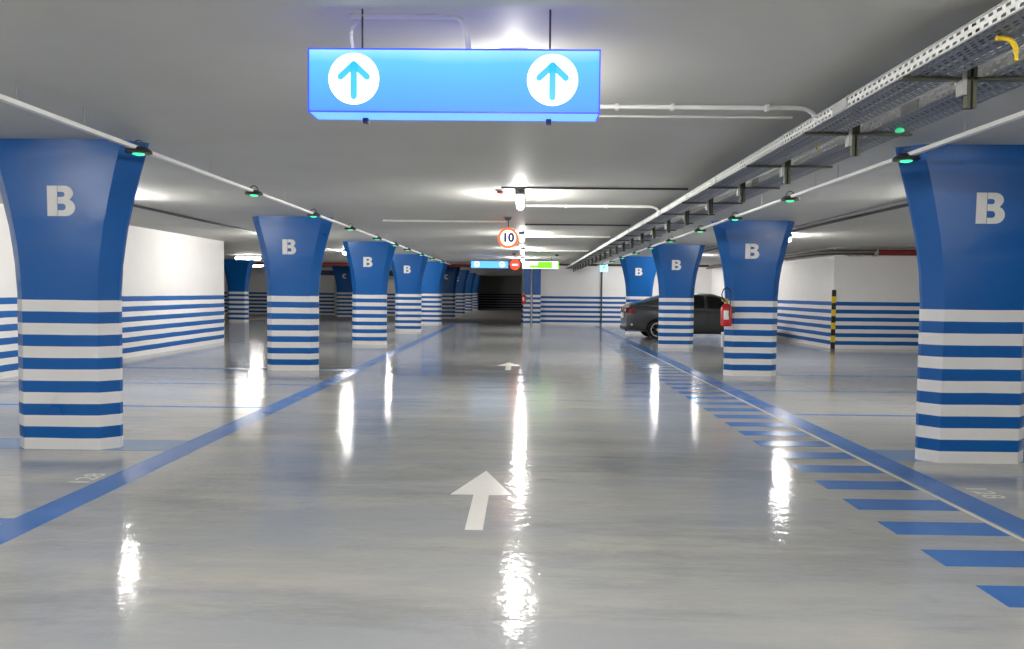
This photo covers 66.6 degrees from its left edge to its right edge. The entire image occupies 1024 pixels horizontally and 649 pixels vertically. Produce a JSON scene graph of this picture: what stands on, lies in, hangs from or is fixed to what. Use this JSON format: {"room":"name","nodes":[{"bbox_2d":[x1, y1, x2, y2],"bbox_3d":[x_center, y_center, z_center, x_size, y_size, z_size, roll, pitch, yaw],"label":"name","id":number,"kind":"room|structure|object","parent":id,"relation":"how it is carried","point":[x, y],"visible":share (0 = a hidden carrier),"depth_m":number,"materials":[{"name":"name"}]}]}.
{"room":"parking garage","nodes":[
{"label":"parking garage","id":0,"kind":"room"},
{"bbox_2d":[0,203,223,378],"bbox_3d":[-8.253,-0.271,6.225,0.300,2.750,30.200,1,2,1],"label":"wall","id":1,"kind":"structure","parent":0,"point":[173,283],"depth_m":17.50,"materials":[{"name":"paint"}]},
{"bbox_2d":[224,267,394,315],"bbox_3d":[-14.079,-1.974,45.636,18.400,2.750,0.300,1,2,1],"label":"wall","id":2,"kind":"structure","parent":0,"point":[257,284],"depth_m":45.47,"materials":[{"name":"paint"}]},
{"bbox_2d":[334,276,336,315],"bbox_3d":[-9.683,-1.706,43.926,0.550,2.450,0.400,1,2,1],"label":"trim","id":3,"kind":"structure","parent":0,"point":[335,289],"depth_m":43.74,"materials":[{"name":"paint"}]},
{"bbox_2d":[478,276,521,308],"bbox_3d":[-1.712,-2.678,65.631,5.700,2.750,0.300,1,2,1],"label":"wall","id":4,"kind":"structure","parent":0,"point":[494,292],"depth_m":65.47,"materials":[{"name":"paint"}]},
{"bbox_2d":[0,309,1023,648],"bbox_3d":[-3.057,0.357,29.092,41.600,0.300,76.599,1,2,1],"label":"floor","id":5,"kind":"structure","parent":0,"point":[634,516],"depth_m":5.13,"materials":[{"name":"grey concrete"}]},
{"bbox_2d":[0,138,148,449],"bbox_3d":[-4.009,-0.262,7.069,1.478,2.750,0.344,1,2,1],"label":"striped column","id":6,"kind":"structure","parent":5,"relation":"on","point":[68,203],"depth_m":6.93,"materials":[{"name":"paint"}]},
{"bbox_2d":[69,474,104,482],"bbox_3d":[-3.231,1.169,5.944,0.154,0.002,0.278,1,2,1],"label":"bay number","id":7,"kind":"object","parent":5,"relation":"on","point":[93,475],"visible":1,"depth_m":5.95,"materials":[{"name":"white paint"}]},
{"bbox_2d":[0,438,189,450],"bbox_3d":[-5.592,1.090,7.241,5.020,0.002,0.500,1,2,1],"label":"parking line","id":8,"kind":"object","parent":5,"relation":"on","point":[5,443],"visible":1,"depth_m":7.19,"materials":[{"name":"blue paint"}]},
{"bbox_2d":[0,404,263,407],"bbox_3d":[-5.554,0.992,9.608,5.020,0.002,0.080,1,2,1],"label":"parking line","id":9,"kind":"object","parent":5,"relation":"on","point":[0,404],"visible":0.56,"depth_m":9.58,"materials":[{"name":"blue paint"}]},
{"bbox_2d":[0,381,300,384],"bbox_3d":[-5.518,0.895,11.936,5.020,0.002,0.080,1,2,1],"label":"parking line","id":10,"kind":"object","parent":5,"relation":"on","point":[0,381],"visible":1,"depth_m":11.92,"materials":[{"name":"blue paint"}]},
{"bbox_2d":[0,325,454,544],"bbox_3d":[-2.848,0.834,14.094,0.250,0.002,40.000,1,2,1],"label":"lane line","id":11,"kind":"object","parent":5,"relation":"on","point":[17,526],"visible":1,"depth_m":6.38,"materials":[{"name":"blue paint"}]},
{"bbox_2d":[123,367,349,370],"bbox_3d":[-5.481,0.800,14.234,5.020,0.002,0.240,1,2,1],"label":"parking line","id":12,"kind":"object","parent":5,"relation":"on","point":[123,367],"visible":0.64,"depth_m":14.23,"materials":[{"name":"blue paint"}]},
{"bbox_2d":[224,259,253,321],"bbox_3d":[-12.154,-1.494,34.614,1.478,2.750,0.344,1,2,1],"label":"striped column","id":13,"kind":"structure","parent":5,"relation":"on","point":[237,272],"depth_m":34.48,"materials":[{"name":"paint"}]},
{"bbox_2d":[252,216,333,370],"bbox_3d":[-3.944,-0.552,14.053,1.478,2.750,0.344,1,2,1],"label":"striped column","id":14,"kind":"structure","parent":5,"relation":"on","point":[293,248],"depth_m":13.91,"materials":[{"name":"paint"}]},
{"bbox_2d":[227,342,405,344],"bbox_3d":[-5.370,0.510,21.227,5.020,0.002,0.200,1,2,1],"label":"parking line","id":15,"kind":"object","parent":5,"relation":"on","point":[227,342],"visible":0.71,"depth_m":21.20,"materials":[{"name":"blue paint"}]},
{"bbox_2d":[332,266,351,316],"bbox_3d":[-9.079,-1.789,42.461,1.478,2.750,0.344,1,2,1],"label":"striped column","id":16,"kind":"structure","parent":5,"relation":"on","point":[342,274],"depth_m":42.31,"materials":[{"name":"paint"}]},
{"bbox_2d":[343,241,395,344],"bbox_3d":[-3.829,-0.840,20.996,1.478,2.750,0.344,1,2,1],"label":"striped column","id":17,"kind":"structure","parent":5,"relation":"on","point":[369,263],"depth_m":20.85,"materials":[{"name":"paint"}]},
{"bbox_2d":[391,254,428,331],"bbox_3d":[-3.691,-1.121,27.789,1.478,2.750,0.344,1,2,1],"label":"striped column","id":18,"kind":"structure","parent":5,"relation":"on","point":[408,270],"depth_m":27.65,"materials":[{"name":"paint"}]},
{"bbox_2d":[421,261,447,323],"bbox_3d":[-3.557,-1.395,34.382,1.478,2.750,0.344,1,2,1],"label":"striped column","id":19,"kind":"structure","parent":5,"relation":"on","point":[431,294],"depth_m":34.24,"materials":[{"name":"paint"}]},
{"bbox_2d":[442,267,460,318],"bbox_3d":[-3.449,-1.677,41.176,1.478,2.750,0.344,1,2,1],"label":"striped column","id":20,"kind":"structure","parent":5,"relation":"on","point":[451,273],"depth_m":41.03,"materials":[{"name":"paint"}]},
{"bbox_2d":[455,270,469,314],"bbox_3d":[-3.342,-1.959,47.969,1.478,2.750,0.344,1,2,1],"label":"striped column","id":21,"kind":"structure","parent":5,"relation":"on","point":[463,274],"depth_m":47.83,"materials":[{"name":"paint"}]},
{"bbox_2d":[465,273,475,311],"bbox_3d":[-3.234,-2.241,54.762,1.478,2.750,0.344,1,2,1],"label":"striped column","id":22,"kind":"structure","parent":5,"relation":"on","point":[471,277],"depth_m":54.62,"materials":[{"name":"paint"}]},
{"bbox_2d":[472,275,481,309],"bbox_3d":[-3.126,-2.523,61.556,1.478,2.750,0.344,1,2,1],"label":"striped column","id":23,"kind":"structure","parent":5,"relation":"on","point":[478,277],"depth_m":61.41,"materials":[{"name":"paint"}]},
{"bbox_2d":[451,471,510,529],"bbox_3d":[-0.221,1.217,5.534,0.440,0.002,1.570,1,2,1],"label":"arrow","id":24,"kind":"object","parent":5,"relation":"on","point":[484,485],"depth_m":5.60,"materials":[{"name":"white paint"}]},
{"bbox_2d":[523,269,530,325],"bbox_3d":[0.656,-1.344,34.218,0.310,2.750,0.700,1,2,1],"label":"pier","id":25,"kind":"object","parent":5,"relation":"on","point":[527,272],"visible":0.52,"depth_m":33.88,"materials":[{"name":"paint"}]},
{"bbox_2d":[532,269,540,325],"bbox_3d":[1.076,-1.339,34.211,0.350,2.750,0.700,1,2,1],"label":"pier","id":26,"kind":"object","parent":5,"relation":"on","point":[536,292],"visible":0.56,"depth_m":33.87,"materials":[{"name":"paint"}]},
{"bbox_2d":[619,256,655,333],"bbox_3d":[4.507,-1.030,27.663,1.478,2.750,0.344,1,2,1],"label":"striped column","id":27,"kind":"structure","parent":5,"relation":"on","point":[639,272],"depth_m":27.49,"materials":[{"name":"paint"}]},
{"bbox_2d":[620,293,724,339],"bbox_3d":[5.960,-0.283,25.219,4.797,1.490,2.060,1,2,1],"label":"car","id":28,"kind":"object","parent":5,"relation":"on","point":[642,316],"visible":0.5,"depth_m":24.39,"materials":[{"name":"grey paint"}]},
{"bbox_2d":[650,244,704,347],"bbox_3d":[4.400,-0.749,20.870,1.478,2.750,0.344,1,2,1],"label":"striped column","id":29,"kind":"structure","parent":5,"relation":"on","point":[676,266],"depth_m":20.73,"materials":[{"name":"paint"}]},
{"bbox_2d":[659,379,700,380],"bbox_3d":[2.819,0.935,13.088,0.685,0.002,0.270,1,2,1],"label":"bar","id":30,"kind":"object","parent":5,"relation":"on","point":[659,379],"visible":1,"depth_m":13.07,"materials":[{"name":"blue paint"}]},
{"bbox_2d":[665,383,708,384],"bbox_3d":[2.810,0.958,12.541,0.685,0.002,0.270,1,2,1],"label":"bar","id":31,"kind":"object","parent":5,"relation":"on","point":[665,383],"visible":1,"depth_m":12.50,"materials":[{"name":"blue paint"}]},
{"bbox_2d":[671,387,718,389],"bbox_3d":[2.801,0.980,11.993,0.685,0.002,0.270,1,2,1],"label":"bar","id":32,"kind":"object","parent":5,"relation":"on","point":[705,388],"visible":1,"depth_m":11.98,"materials":[{"name":"blue paint"}]},
{"bbox_2d":[677,391,726,393],"bbox_3d":[2.793,1.003,11.446,0.685,0.002,0.270,1,2,1],"label":"bar","id":33,"kind":"object","parent":5,"relation":"on","point":[680,392],"visible":1,"depth_m":11.46,"materials":[{"name":"blue paint"}]},
{"bbox_2d":[685,396,738,399],"bbox_3d":[2.784,1.026,10.898,0.685,0.002,0.270,1,2,1],"label":"bar","id":34,"kind":"object","parent":5,"relation":"on","point":[688,397],"visible":1,"depth_m":10.91,"materials":[{"name":"blue paint"}]},
{"bbox_2d":[694,402,748,404],"bbox_3d":[2.775,1.048,10.351,0.685,0.002,0.270,1,2,1],"label":"bar","id":35,"kind":"object","parent":5,"relation":"on","point":[697,403],"visible":1,"depth_m":10.35,"materials":[{"name":"blue paint"}]},
{"bbox_2d":[703,408,761,411],"bbox_3d":[2.767,1.071,9.803,0.685,0.002,0.270,1,2,1],"label":"bar","id":36,"kind":"object","parent":5,"relation":"on","point":[706,409],"visible":1,"depth_m":9.81,"materials":[{"name":"blue paint"}]},
{"bbox_2d":[713,414,775,418],"bbox_3d":[2.758,1.094,9.256,0.685,0.002,0.270,1,2,1],"label":"bar","id":37,"kind":"object","parent":5,"relation":"on","point":[717,416],"visible":1,"depth_m":9.25,"materials":[{"name":"blue paint"}]},
{"bbox_2d":[711,220,794,376],"bbox_3d":[4.270,-0.461,13.927,1.478,2.750,0.344,1,2,1],"label":"striped column","id":38,"kind":"structure","parent":5,"relation":"on","point":[752,252],"depth_m":13.78,"materials":[{"name":"paint"}]},
{"bbox_2d":[720,287,734,325],"bbox_3d":[3.772,-0.313,13.658,0.232,0.687,0.225,1,2,1],"label":"fire extinguisher","id":39,"kind":"object","parent":38,"relation":"attached to","point":[726,312],"visible":1,"depth_m":13.61,"materials":[{"name":"red metal"}]},
{"bbox_2d":[725,422,791,426],"bbox_3d":[2.749,1.117,8.708,0.685,0.002,0.270,1,2,1],"label":"bar","id":40,"kind":"object","parent":5,"relation":"on","point":[751,424],"visible":1,"depth_m":8.70,"materials":[{"name":"blue paint"}]},
{"bbox_2d":[739,431,809,435],"bbox_3d":[2.741,1.139,8.161,0.685,0.002,0.270,1,2,1],"label":"bar","id":41,"kind":"object","parent":5,"relation":"on","point":[754,433],"visible":1,"depth_m":8.15,"materials":[{"name":"blue paint"}]},
{"bbox_2d":[753,440,831,446],"bbox_3d":[2.732,1.162,7.614,0.685,0.002,0.270,1,2,1],"label":"bar","id":42,"kind":"object","parent":5,"relation":"on","point":[760,442],"visible":1,"depth_m":7.61,"materials":[{"name":"blue paint"}]},
{"bbox_2d":[594,326,1023,537],"bbox_3d":[3.356,0.902,13.998,0.240,0.002,40.000,1,2,1],"label":"lane line","id":43,"kind":"object","parent":5,"relation":"on","point":[1006,520],"visible":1,"depth_m":6.87,"materials":[{"name":"blue paint"}]},
{"bbox_2d":[705,374,916,377],"bbox_3d":[10.191,0.974,13.993,13.430,0.002,0.240,1,2,1],"label":"parking line","id":44,"kind":"object","parent":5,"relation":"on","point":[705,374],"visible":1,"depth_m":14.06,"materials":[{"name":"blue paint"}]},
{"bbox_2d":[771,452,855,458],"bbox_3d":[2.723,1.185,7.066,0.685,0.002,0.270,1,2,1],"label":"bar","id":45,"kind":"object","parent":5,"relation":"on","point":[818,455],"visible":1,"depth_m":7.06,"materials":[{"name":"blue paint"}]},
{"bbox_2d":[631,345,1023,540],"bbox_3d":[3.108,1.149,8.006,0.025,0.002,28.000,1,2,1],"label":"lane line","id":46,"kind":"object","parent":5,"relation":"on","point":[631,345],"visible":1,"depth_m":6.70,"materials":[{"name":"white paint"}]},
{"bbox_2d":[740,390,916,392],"bbox_3d":[10.155,1.070,11.695,13.430,0.002,0.080,1,2,1],"label":"parking line","id":47,"kind":"object","parent":5,"relation":"on","point":[740,390],"visible":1,"depth_m":11.77,"materials":[{"name":"blue paint"}]},
{"bbox_2d":[791,465,883,472],"bbox_3d":[2.715,1.207,6.519,0.685,0.002,0.270,1,2,1],"label":"bar","id":48,"kind":"object","parent":5,"relation":"on","point":[802,468],"visible":1,"depth_m":6.51,"materials":[{"name":"blue paint"}]},
{"bbox_2d":[793,414,915,416],"bbox_3d":[10.118,1.166,9.367,13.430,0.002,0.080,1,2,1],"label":"parking line","id":49,"kind":"object","parent":5,"relation":"on","point":[793,414],"visible":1,"depth_m":9.46,"materials":[{"name":"blue paint"}]},
{"bbox_2d":[814,480,917,489],"bbox_3d":[2.706,1.230,5.971,0.685,0.002,0.270,1,2,1],"label":"bar","id":50,"kind":"object","parent":5,"relation":"on","point":[828,484],"visible":1,"depth_m":5.96,"materials":[{"name":"blue paint"}]},
{"bbox_2d":[843,499,959,510],"bbox_3d":[2.697,1.253,5.424,0.685,0.002,0.270,1,2,1],"label":"bar","id":51,"kind":"object","parent":5,"relation":"on","point":[863,504],"visible":1,"depth_m":5.41,"materials":[{"name":"blue paint"}]},
{"bbox_2d":[877,521,1009,535],"bbox_3d":[2.689,1.276,4.876,0.685,0.002,0.270,1,2,1],"label":"bar","id":52,"kind":"object","parent":5,"relation":"on","point":[900,528],"visible":1,"depth_m":4.87,"materials":[{"name":"blue paint"}]},
{"bbox_2d":[872,450,1023,462],"bbox_3d":[10.080,1.264,7.000,13.430,0.002,0.500,1,2,1],"label":"parking line","id":53,"kind":"object","parent":5,"relation":"on","point":[896,455],"visible":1,"depth_m":7.13,"materials":[{"name":"blue paint"}]},
{"bbox_2d":[895,144,1023,463],"bbox_3d":[4.078,-0.169,6.885,1.478,2.750,0.344,1,2,1],"label":"striped column","id":54,"kind":"structure","parent":5,"relation":"on","point":[966,201],"depth_m":6.75,"materials":[{"name":"paint"}]},
{"bbox_2d":[920,549,1023,566],"bbox_3d":[2.680,1.298,4.329,0.685,0.002,0.270,1,2,1],"label":"bar","id":55,"kind":"object","parent":5,"relation":"on","point":[971,558],"visible":1,"depth_m":4.33,"materials":[{"name":"blue paint"}]},
{"bbox_2d":[965,488,1005,497],"bbox_3d":[3.504,1.247,5.763,0.154,0.002,0.278,1,2,1],"label":"bay number","id":56,"kind":"object","parent":5,"relation":"on","point":[993,496],"visible":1,"depth_m":5.75,"materials":[{"name":"white paint"}]},
{"bbox_2d":[976,585,1023,606],"bbox_3d":[2.671,1.321,3.781,0.685,0.002,0.270,1,2,1],"label":"bar","id":57,"kind":"object","parent":5,"relation":"on","point":[1011,596],"visible":1,"depth_m":3.81,"materials":[{"name":"blue paint"}]},
{"bbox_2d":[0,4,1023,276],"bbox_3d":[-3.026,-2.690,28.965,41.600,0.300,76.600,1,2,1],"label":"ceiling","id":58,"kind":"structure","parent":0,"point":[226,86],"depth_m":6.03,"materials":[{"name":"paint"}]},
{"bbox_2d":[0,79,450,264],"bbox_3d":[-2.961,-1.843,14.235,0.044,0.165,38.500,1,2,1],"label":"rail","id":59,"kind":"object","parent":58,"relation":"hanging from","point":[14,102],"visible":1,"depth_m":6.30,"materials":[{"name":"white plastic"}]},
{"bbox_2d":[124,140,152,155],"bbox_3d":[-3.085,-1.462,6.444,0.212,0.130,0.212,1,2,1],"label":"sensor","id":60,"kind":"object","parent":59,"relation":"on","point":[139,150],"visible":0.92,"depth_m":6.39,"materials":[{"name":"black plastic"}]},
{"bbox_2d":[245,185,262,196],"bbox_3d":[-3.042,-1.576,9.192,0.212,0.130,0.212,1,2,1],"label":"sensor","id":61,"kind":"object","parent":59,"relation":"on","point":[257,192],"visible":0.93,"depth_m":9.14,"materials":[{"name":"green"}]},
{"bbox_2d":[133,204,342,251],"bbox_3d":[-5.767,-2.045,17.023,0.044,0.044,32.000,1,2,1],"label":"conduit","id":62,"kind":"object","parent":58,"relation":"attached to","point":[134,205],"visible":0.47,"depth_m":14.21,"materials":[{"name":"metal"}]},
{"bbox_2d":[235,255,260,259],"bbox_3d":[-10.114,-2.571,29.883,1.000,0.162,0.110,1,2,1],"label":"ceiling light","id":63,"kind":"object","parent":58,"relation":"attached to","point":[248,257],"visible":1,"depth_m":29.84,"materials":[{"name":"white plastic"}]},
{"bbox_2d":[235,257,260,259],"bbox_3d":[-10.114,-2.537,29.884,0.960,0.094,0.096,1,2,1],"label":"diffuser","id":64,"kind":"object","parent":63,"relation":"attached to","point":[248,258],"depth_m":29.84,"materials":[{"name":"white plastic"}]},
{"bbox_2d":[253,262,510,267],"bbox_3d":[-10.576,-2.780,35.487,21.700,0.222,0.189,1,2,1],"label":"pipe","id":65,"kind":"object","parent":58,"relation":"hanging from","point":[255,263],"visible":0.02,"depth_m":35.38,"materials":[{"name":"metal"}]},
{"bbox_2d":[383,220,505,222],"bbox_3d":[-1.235,-1.888,14.255,2.250,0.036,0.036,1,2,1],"label":"conduit","id":66,"kind":"object","parent":58,"relation":"attached to","point":[383,220],"visible":1,"depth_m":14.24,"materials":[{"name":"white plastic"}]},
{"bbox_2d":[308,9,600,124],"bbox_3d":[-0.264,-1.202,3.641,1.339,0.506,0.174,1,2,1],"label":"direction sign","id":67,"kind":"object","parent":58,"relation":"hanging from","point":[549,85],"visible":1,"depth_m":3.56,"materials":[{"name":"blue"}]},
{"bbox_2d":[349,21,360,47],"bbox_3d":[-0.733,-1.342,3.640,0.052,0.153,0.016,1,2,1],"label":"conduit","id":68,"kind":"object","parent":67,"relation":"attached to","point":[356,22],"visible":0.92,"depth_m":3.63,"materials":[{"name":"white plastic"}]},
{"bbox_2d":[350,13,470,48],"bbox_3d":[-0.468,-1.351,3.615,0.563,0.178,0.026,1,2,1],"label":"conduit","id":69,"kind":"object","parent":67,"relation":"attached to","point":[458,18],"visible":0.94,"depth_m":3.60,"materials":[{"name":"white plastic"}]},
{"bbox_2d":[471,261,507,268],"bbox_3d":[-0.816,-2.270,28.530,1.360,0.457,0.174,1,2,1],"label":"direction sign","id":70,"kind":"object","parent":58,"relation":"hanging from","point":[474,264],"visible":1,"depth_m":28.45,"materials":[{"name":"blue plastic"}]},
{"bbox_2d":[498,221,518,247],"bbox_3d":[-0.067,-1.624,13.974,0.370,0.520,0.067,1,2,1],"label":"speed limit sign","id":71,"kind":"object","parent":58,"relation":"hanging from","point":[507,237],"visible":0.99,"depth_m":13.95,"materials":[{"name":"orange"}]},
{"bbox_2d":[510,260,519,269],"bbox_3d":[0.111,-2.232,28.361,0.380,0.500,0.065,1,2,1],"label":"no entry sign","id":72,"kind":"object","parent":58,"relation":"hanging from","point":[514,264],"visible":1,"depth_m":28.34,"materials":[{"name":"red metal"}]},
{"bbox_2d":[516,189,523,209],"bbox_3d":[0.107,-1.650,10.340,0.110,0.162,1.000,1,2,1],"label":"ceiling light","id":73,"kind":"object","parent":58,"relation":"attached to","point":[519,192],"visible":0.99,"depth_m":9.87,"materials":[{"name":"white"}]},
{"bbox_2d":[522,257,558,268],"bbox_3d":[1.043,-2.257,28.491,1.340,0.440,0.154,1,2,1],"label":"exit sign","id":74,"kind":"object","parent":58,"relation":"hanging from","point":[529,264],"visible":1,"depth_m":28.42,"materials":[{"name":"white plastic"}]},
{"bbox_2d":[525,250,588,251],"bbox_3d":[1.368,-2.260,23.908,1.950,0.044,0.044,1,2,1],"label":"conduit","id":75,"kind":"object","parent":58,"relation":"attached to","point":[525,250],"visible":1,"depth_m":23.89,"materials":[{"name":"white plastic"}]},
{"bbox_2d":[525,235,610,237],"bbox_3d":[1.271,-2.007,17.814,1.950,0.044,0.044,1,2,1],"label":"conduit","id":76,"kind":"object","parent":58,"relation":"attached to","point":[525,235],"visible":1,"depth_m":17.80,"materials":[{"name":"white plastic"}]},
{"bbox_2d":[525,224,630,225],"bbox_3d":[1.249,-1.891,14.816,2.000,0.028,0.028,1,2,1],"label":"conduit","id":77,"kind":"object","parent":58,"relation":"attached to","point":[525,224],"visible":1,"depth_m":14.81,"materials":[{"name":"metal"}]},
{"bbox_2d":[525,204,658,210],"bbox_3d":[1.191,-1.715,11.521,1.989,0.128,0.068,1,2,1],"label":"conduit","id":78,"kind":"object","parent":58,"relation":"attached to","point":[526,205],"visible":0.85,"depth_m":11.51,"materials":[{"name":"white plastic"}]},
{"bbox_2d":[501,187,687,189],"bbox_3d":[1.017,-1.679,9.624,2.300,0.024,0.024,1,2,1],"label":"conduit","id":79,"kind":"object","parent":58,"relation":"attached to","point":[501,187],"visible":1,"depth_m":9.62,"materials":[{"name":"metal"}]},
{"bbox_2d":[559,264,708,266],"bbox_3d":[5.114,-2.635,34.744,7.300,0.100,0.100,1,2,1],"label":"cable","id":80,"kind":"object","parent":58,"relation":"attached to","point":[559,264],"visible":0.19,"depth_m":34.71,"materials":[{"name":"plastic"}]},
{"bbox_2d":[634,214,675,238],"bbox_3d":[2.350,-1.613,12.819,0.690,0.404,0.060,1,2,1],"label":"support","id":81,"kind":"object","parent":58,"relation":"attached to","point":[653,230],"visible":0.6,"depth_m":12.80,"materials":[{"name":"metal"}]},
{"bbox_2d":[646,205,692,232],"bbox_3d":[2.330,-1.559,11.520,0.690,0.404,0.060,1,2,1],"label":"support","id":82,"kind":"object","parent":58,"relation":"attached to","point":[668,223],"visible":0.61,"depth_m":11.50,"materials":[{"name":"metal"}]},
{"bbox_2d":[661,194,714,224],"bbox_3d":[2.309,-1.505,10.221,0.690,0.404,0.060,1,2,1],"label":"support","id":83,"kind":"object","parent":58,"relation":"attached to","point":[686,214],"visible":0.63,"depth_m":10.21,"materials":[{"name":"metal"}]},
{"bbox_2d":[599,115,792,118],"bbox_3d":[0.469,-1.520,5.685,3.130,0.018,0.018,1,2,1],"label":"conduit","id":84,"kind":"object","parent":58,"relation":"attached to","point":[622,116],"visible":0.35,"depth_m":5.67,"materials":[{"name":"white plastic"}]},
{"bbox_2d":[600,103,817,119],"bbox_3d":[0.501,-1.465,5.367,3.205,0.122,0.054,1,2,1],"label":"conduit","id":85,"kind":"object","parent":58,"relation":"attached to","point":[616,106],"visible":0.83,"depth_m":5.34,"materials":[{"name":"white plastic"}]},
{"bbox_2d":[681,184,742,215],"bbox_3d":[2.289,-1.451,8.922,0.690,0.404,0.060,1,2,1],"label":"support","id":86,"kind":"object","parent":58,"relation":"attached to","point":[709,204],"visible":0.59,"depth_m":8.91,"materials":[{"name":"metal"}]},
{"bbox_2d":[708,161,779,202],"bbox_3d":[2.268,-1.397,7.624,0.690,0.404,0.060,1,2,1],"label":"support","id":87,"kind":"object","parent":58,"relation":"attached to","point":[740,189],"visible":0.63,"depth_m":7.61,"materials":[{"name":"metal"}]},
{"bbox_2d":[746,134,832,183],"bbox_3d":[2.248,-1.343,6.325,0.690,0.404,0.060,1,2,1],"label":"support","id":88,"kind":"object","parent":58,"relation":"attached to","point":[785,168],"visible":0.67,"depth_m":6.31,"materials":[{"name":"metal"}]},
{"bbox_2d":[703,203,907,251],"bbox_3d":[5.631,-1.918,16.848,0.044,0.044,32.000,1,2,1],"label":"conduit","id":89,"kind":"object","parent":58,"relation":"attached to","point":[903,205],"visible":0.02,"depth_m":12.78,"materials":[{"name":"metal"}]},
{"bbox_2d":[704,199,906,248],"bbox_3d":[5.381,-1.934,16.851,0.024,0.024,32.000,1,2,1],"label":"conduit","id":90,"kind":"object","parent":58,"relation":"attached to","point":[904,199],"visible":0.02,"depth_m":12.17,"materials":[{"name":"grey plastic"}]},
{"bbox_2d":[597,110,1023,265],"bbox_3d":[3.358,-1.772,14.137,0.044,0.165,38.500,1,2,1],"label":"rail","id":91,"kind":"object","parent":58,"relation":"hanging from","point":[1018,115],"visible":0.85,"depth_m":6.79,"materials":[{"name":"white plastic"}]},
{"bbox_2d":[781,191,799,201],"bbox_3d":[3.279,-1.510,9.195,0.212,0.130,0.212,1,2,1],"label":"sensor","id":92,"kind":"object","parent":91,"relation":"on","point":[786,198],"visible":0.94,"depth_m":9.15,"materials":[{"name":"green"}]},
{"bbox_2d":[892,147,920,162],"bbox_3d":[3.234,-1.394,6.397,0.212,0.130,0.212,1,2,1],"label":"sensor","id":93,"kind":"object","parent":91,"relation":"on","point":[904,157],"visible":0.94,"depth_m":6.35,"materials":[{"name":"green"}]},
{"bbox_2d":[802,93,912,156],"bbox_3d":[2.227,-1.289,5.026,0.690,0.404,0.060,1,2,1],"label":"support","id":94,"kind":"object","parent":58,"relation":"attached to","point":[852,136],"visible":0.63,"depth_m":5.01,"materials":[{"name":"metal"}]},
{"bbox_2d":[846,247,916,255],"bbox_3d":[12.895,-1.915,20.887,7.900,0.242,0.230,1,2,1],"label":"pipe","id":95,"kind":"object","parent":58,"relation":"hanging from","point":[878,252],"visible":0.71,"depth_m":20.85,"materials":[{"name":"metal"}]},
{"bbox_2d":[899,23,1023,109],"bbox_3d":[2.206,-1.235,3.728,0.690,0.404,0.060,1,2,1],"label":"support","id":96,"kind":"object","parent":58,"relation":"attached to","point":[966,82],"visible":0.66,"depth_m":3.71,"materials":[{"name":"metal"}]},
{"bbox_2d":[565,0,1023,268],"bbox_3d":[2.175,-1.694,15.210,0.257,0.069,38.600,1,2,1],"label":"cable tray","id":97,"kind":"object","parent":96,"relation":"on","point":[841,108],"visible":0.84,"depth_m":4.20,"materials":[{"name":"silver metal"}]},
{"bbox_2d":[995,35,1018,61],"bbox_3d":[1.987,-1.107,3.126,0.092,0.100,0.020,1,2,1],"label":"conduit","id":98,"kind":"object","parent":97,"relation":"hanging from","point":[1010,40],"visible":1,"depth_m":3.12,"materials":[{"name":"yellow plastic"}]},
{"bbox_2d":[586,45,1023,264],"bbox_3d":[2.579,-1.689,15.204,0.267,0.069,38.600,1,2,1],"label":"cable tray","id":99,"kind":"object","parent":96,"relation":"on","point":[909,110],"visible":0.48,"depth_m":4.90,"materials":[{"name":"silver metal"}]},
{"bbox_2d":[521,269,523,324],"bbox_3d":[0.793,-2.031,50.753,0.220,2.750,32.400,1,2,1],"label":"wall","id":100,"kind":"structure","parent":0,"point":[522,269],"depth_m":34.58,"materials":[{"name":"paint"}]},
{"bbox_2d":[540,266,600,324],"bbox_3d":[2.638,-1.368,35.286,2.720,2.750,0.300,1,2,1],"label":"wall","id":101,"kind":"structure","parent":0,"point":[568,297],"depth_m":35.14,"materials":[{"name":"paint"}]},
{"bbox_2d":[602,265,711,324],"bbox_3d":[6.647,-1.321,35.185,5.180,2.750,0.380,1,2,1],"label":"wall","id":102,"kind":"structure","parent":0,"point":[613,282],"depth_m":35.01,"materials":[{"name":"paint"}]},
{"bbox_2d":[711,248,829,347],"bbox_3d":[8.977,-1.008,28.244,0.300,2.750,13.600,1,2,1],"label":"wall","id":103,"kind":"structure","parent":0,"point":[803,292],"depth_m":23.43,"materials":[{"name":"paint"}]},
{"bbox_2d":[706,253,871,268],"bbox_3d":[8.498,-2.171,27.446,1.112,0.044,13.676,0,2,-4],"label":"cable","id":104,"kind":"object","parent":103,"relation":"attached to","point":[823,253],"visible":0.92,"depth_m":21.15,"materials":[{"name":"plastic"}]},
{"bbox_2d":[708,251,873,267],"bbox_3d":[8.568,-2.215,27.443,1.112,0.044,13.676,0,2,-4],"label":"cable","id":105,"kind":"object","parent":103,"relation":"attached to","point":[835,251],"visible":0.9,"depth_m":21.00,"materials":[{"name":"grey plastic"}]},
{"bbox_2d":[709,249,876,266],"bbox_3d":[8.639,-2.259,27.440,1.112,0.044,13.676,0,2,-4],"label":"cable","id":106,"kind":"object","parent":103,"relation":"attached to","point":[857,249],"visible":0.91,"depth_m":21.19,"materials":[{"name":"plastic"}]},
{"bbox_2d":[711,248,915,265],"bbox_3d":[12.538,-2.263,27.424,7.822,0.044,13.622,1,2,1],"label":"cable","id":107,"kind":"object","parent":103,"relation":"attached to","point":[832,248],"visible":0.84,"depth_m":20.82,"materials":[{"name":"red plastic"}]},
{"bbox_2d":[828,247,919,349],"bbox_3d":[13.026,-0.673,21.237,8.620,2.750,0.300,1,2,1],"label":"wall","id":108,"kind":"structure","parent":0,"point":[878,297],"depth_m":21.14,"materials":[{"name":"paint"}]},
{"bbox_2d":[830,290,835,348],"bbox_3d":[8.718,-0.140,21.162,0.110,1.600,0.030,1,2,1],"label":"guard","id":109,"kind":"object","parent":108,"relation":"attached to","point":[833,305],"visible":1,"depth_m":21.15,"materials":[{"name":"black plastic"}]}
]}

